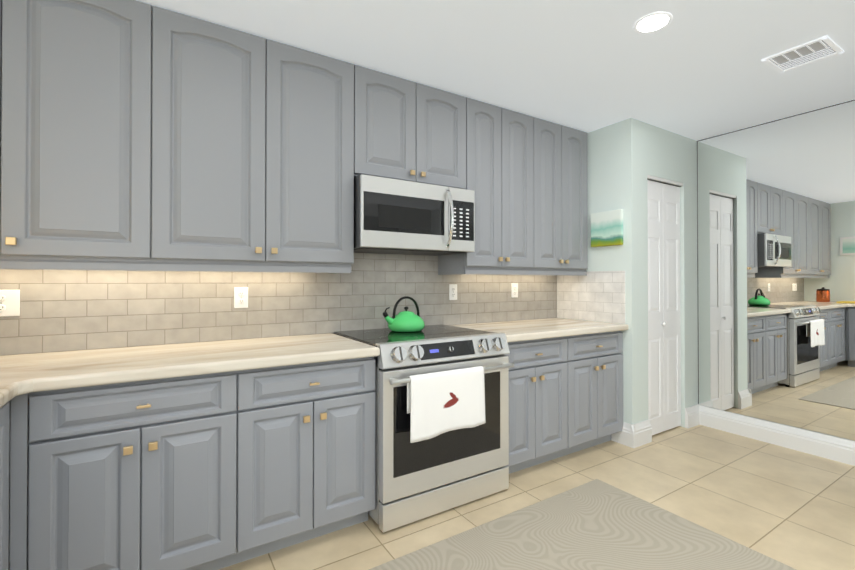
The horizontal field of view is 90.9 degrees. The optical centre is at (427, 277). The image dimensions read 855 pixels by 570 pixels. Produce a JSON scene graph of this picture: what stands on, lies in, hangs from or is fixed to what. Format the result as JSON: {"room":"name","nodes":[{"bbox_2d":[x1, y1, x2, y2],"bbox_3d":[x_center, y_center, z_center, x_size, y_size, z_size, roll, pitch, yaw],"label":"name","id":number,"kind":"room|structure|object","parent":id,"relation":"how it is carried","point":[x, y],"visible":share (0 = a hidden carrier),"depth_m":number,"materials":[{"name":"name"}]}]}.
{"room":"kitchen","nodes":[
{"label":"kitchen","id":0,"kind":"room"},
{"bbox_2d":[9,400,10,561],"bbox_3d":[-0.141,0.026,2.977,5.240,2.440,0.120,0,-1,-32],"label":"wall","id":1,"kind":"structure","parent":0,"point":[9,480],"depth_m":1.84,"materials":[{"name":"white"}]},
{"bbox_2d":[0,0,155,263],"bbox_3d":[-1.700,-0.643,1.722,0.959,1.119,0.339,0,-1,-32],"label":"upper cabinet","id":2,"kind":"object","parent":1,"relation":"attached to","point":[135,135],"depth_m":1.70,"materials":[{"name":"grey paint"}]},
{"bbox_2d":[156,7,359,267],"bbox_3d":[-0.895,-0.639,2.230,0.944,1.119,0.339,0,-1,-32],"label":"upper cabinet","id":3,"kind":"object","parent":1,"relation":"attached to","point":[258,138],"depth_m":2.06,"materials":[{"name":"grey paint"}]},
{"bbox_2d":[0,253,556,355],"bbox_3d":[-0.539,0.064,2.652,3.976,0.641,0.003,0,-1,-32],"label":"backsplash","id":4,"kind":"structure","parent":1,"relation":"attached to","point":[67,310],"depth_m":2.33,"materials":[{"name":"tile"}]},
{"bbox_2d":[0,290,19,316],"bbox_3d":[-1.864,0.109,1.808,0.164,0.116,0.009,0,-1,-32],"label":"electrical outlet","id":5,"kind":"object","parent":4,"relation":"attached to","point":[9,302],"depth_m":1.83,"materials":[{"name":"white plastic"}]},
{"bbox_2d":[234,287,247,307],"bbox_3d":[-1.032,0.109,2.333,0.072,0.116,0.009,0,-1,-32],"label":"electrical outlet","id":6,"kind":"object","parent":4,"relation":"attached to","point":[240,293],"depth_m":2.33,"materials":[{"name":"white plastic"}]},
{"bbox_2d":[449,284,456,299],"bbox_3d":[0.191,0.105,3.105,0.072,0.116,0.009,0,-1,-32],"label":"electrical outlet","id":7,"kind":"object","parent":4,"relation":"attached to","point":[452,287],"depth_m":3.10,"materials":[{"name":"white plastic"}]},
{"bbox_2d":[511,283,517,297],"bbox_3d":[0.712,0.101,3.434,0.072,0.116,0.009,0,-1,-32],"label":"electrical outlet","id":8,"kind":"object","parent":4,"relation":"attached to","point":[514,286],"depth_m":3.43,"materials":[{"name":"white plastic"}]},
{"bbox_2d":[360,66,467,189],"bbox_3d":[-0.164,-0.884,2.693,0.782,0.623,0.339,0,-1,-32],"label":"upper cabinet","id":9,"kind":"object","parent":1,"relation":"attached to","point":[412,131],"depth_m":2.54,"materials":[{"name":"grey paint"}]},
{"bbox_2d":[354,174,474,255],"bbox_3d":[-0.122,-0.360,2.622,0.776,0.398,0.492,0,-1,-32],"label":"over-the-range microwave","id":10,"kind":"object","parent":9,"relation":"attached to","point":[396,216],"visible":1,"depth_m":2.44,"materials":[{"name":"silver metal"}]},
{"bbox_2d":[438,98,535,271],"bbox_3d":[0.430,-0.633,3.066,0.621,1.119,0.339,0,-1,-32],"label":"upper cabinet","id":11,"kind":"object","parent":1,"relation":"attached to","point":[501,141],"depth_m":2.93,"materials":[{"name":"grey paint"}]},
{"bbox_2d":[536,118,587,271],"bbox_3d":[0.963,-0.630,3.402,0.640,1.119,0.339,0,-1,-32],"label":"upper cabinet","id":12,"kind":"object","parent":1,"relation":"attached to","point":[561,151],"depth_m":3.25,"materials":[{"name":"grey paint"}]},
{"bbox_2d":[8,425,854,569],"bbox_3d":[1.386,1.257,0.549,5.240,0.060,5.840,0,-1,-32],"label":"floor","id":13,"kind":"structure","parent":0,"point":[794,509],"depth_m":2.36,"materials":[{"name":"tile"}]},
{"bbox_2d":[0,402,9,569],"bbox_3d":[-1.482,0.803,0.993,0.617,0.856,0.526,0,-1,-32],"label":"base cabinet","id":14,"kind":"object","parent":13,"relation":"on","point":[4,478],"visible":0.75,"depth_m":1.27,"materials":[{"name":"grey paint"}]},
{"bbox_2d":[0,351,71,407],"bbox_3d":[-1.039,0.346,0.365,0.690,0.045,3.326,0,-1,-32],"label":"countertop","id":15,"kind":"structure","parent":14,"relation":"on","point":[21,374],"depth_m":1.50,"materials":[{"name":"stone"}]},
{"bbox_2d":[9,371,240,569],"bbox_3d":[-1.245,0.809,1.824,0.685,0.856,0.632,0,-1,-32],"label":"base cabinet","id":16,"kind":"object","parent":13,"relation":"on","point":[215,471],"depth_m":1.55,"materials":[{"name":"grey paint"}]},
{"bbox_2d":[44,333,379,390],"bbox_3d":[-0.942,0.359,1.987,1.266,0.045,0.686,0,-1,-32],"label":"countertop","id":17,"kind":"structure","parent":16,"relation":"on","point":[94,367],"depth_m":1.79,"materials":[{"name":"stone"}]},
{"bbox_2d":[241,357,374,561],"bbox_3d":[-0.688,0.812,2.175,0.631,0.856,0.632,0,-1,-32],"label":"base cabinet","id":18,"kind":"object","parent":13,"relation":"on","point":[308,430],"depth_m":1.90,"materials":[{"name":"grey paint"}]},
{"bbox_2d":[333,324,513,532],"bbox_3d":[-0.037,0.785,2.510,0.828,0.914,0.758,0,-1,-32],"label":"range","id":19,"kind":"object","parent":13,"relation":"on","point":[419,480],"visible":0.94,"depth_m":2.21,"materials":[{"name":"silver metal"}]},
{"bbox_2d":[383,296,424,331],"bbox_3d":[-0.153,0.223,2.642,0.281,0.218,0.234,0,-1,-32],"label":"kettle","id":20,"kind":"object","parent":19,"relation":"on","point":[406,321],"visible":1,"depth_m":2.58,"materials":[{"name":"green metal"}]},
{"bbox_2d":[407,366,485,442],"bbox_3d":[0.105,0.636,2.161,0.468,0.318,0.048,0,-1,-32],"label":"towel","id":21,"kind":"object","parent":19,"relation":"hanging from","point":[439,403],"visible":1,"depth_m":2.13,"materials":[{"name":"fabric"}]},
{"bbox_2d":[504,331,622,473],"bbox_3d":[0.802,0.819,3.099,1.220,0.856,0.661,0,-1,-32],"label":"base cabinet","id":22,"kind":"object","parent":13,"relation":"on","point":[566,395],"visible":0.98,"depth_m":2.81,"materials":[{"name":"grey paint"}]},
{"bbox_2d":[449,318,628,342],"bbox_3d":[0.805,0.367,3.099,1.221,0.045,0.671,0,-1,-32],"label":"countertop","id":23,"kind":"structure","parent":22,"relation":"on","point":[534,329],"depth_m":2.94,"materials":[{"name":"stone"}]},
{"bbox_2d":[369,479,795,569],"bbox_3d":[0.474,1.228,1.132,2.520,0.007,1.860,0,-1,-32],"label":"rug","id":24,"kind":"object","parent":13,"relation":"on","point":[596,524],"visible":1,"depth_m":1.95,"materials":[{"name":"beige fabric"}]},
{"bbox_2d":[136,0,854,140],"bbox_3d":[1.386,-1.243,0.567,5.240,0.060,5.840,0,-1,-32],"label":"ceiling","id":25,"kind":"structure","parent":0,"point":[697,70],"depth_m":2.21,"materials":[{"name":"white paint"}]},
{"bbox_2d":[633,12,672,33],"bbox_3d":[1.060,-1.199,1.982,0.164,0.004,0.164,0,-1,-35],"label":"recessed light","id":26,"kind":"object","parent":25,"relation":"in","point":[653,22],"visible":1,"depth_m":1.96,"materials":[{"name":"white plastic"}]},
{"bbox_2d":[761,35,843,72],"bbox_3d":[2.016,-1.194,2.266,0.270,0.011,0.270,0,-1,-32],"label":"ceiling vent","id":27,"kind":"object","parent":25,"relation":"in","point":[818,49],"visible":1,"depth_m":2.26,"materials":[{"name":"white metal"}]},
{"bbox_2d":[565,118,697,426],"bbox_3d":[1.745,0.031,3.682,0.982,2.440,0.700,0,-1,-32],"label":"wall","id":28,"kind":"structure","parent":0,"point":[627,159],"depth_m":3.27,"materials":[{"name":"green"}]},
{"bbox_2d":[557,271,624,323],"bbox_3d":[1.314,0.147,3.437,0.006,0.399,0.644,0,-1,-32],"label":"wall side splash","id":29,"kind":"object","parent":28,"relation":"attached to","point":[595,296],"visible":0.86,"depth_m":3.39,"materials":[{"name":"tile"}]},
{"bbox_2d":[591,209,622,246],"bbox_3d":[1.397,-0.384,3.283,0.033,0.268,0.264,0,-1,-32],"label":"picture","id":30,"kind":"object","parent":28,"relation":"attached to","point":[606,228],"visible":0.98,"depth_m":3.26},
{"bbox_2d":[647,180,680,434],"bbox_3d":[1.908,0.235,3.402,0.528,2.003,0.065,0,-1,-32],"label":"closet door","id":31,"kind":"structure","parent":28,"relation":"in","point":[664,356],"depth_m":3.41,"materials":[{"name":"white wood"}]},
{"bbox_2d":[701,405,853,440],"bbox_3d":[3.513,0.018,1.901,0.108,2.440,5.600,0,-1,-32],"label":"wall","id":32,"kind":"structure","parent":0,"point":[775,422],"depth_m":3.19,"materials":[{"name":"white paint"}]},
{"bbox_2d":[691,404,854,465],"bbox_3d":[3.624,1.154,1.565,0.090,0.162,4.870,0,-1,-32],"label":"baseboard","id":33,"kind":"structure","parent":32,"relation":"attached to","point":[838,449],"depth_m":3.14,"materials":[{"name":"white wood"}]},
{"bbox_2d":[697,100,854,440],"bbox_3d":[3.114,-0.056,2.417,0.014,2.281,2.899,0,-1,-32],"label":"mirror","id":34,"kind":"object","parent":32,"relation":"attached to","point":[776,260],"visible":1,"depth_m":3.15,"materials":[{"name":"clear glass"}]}
]}

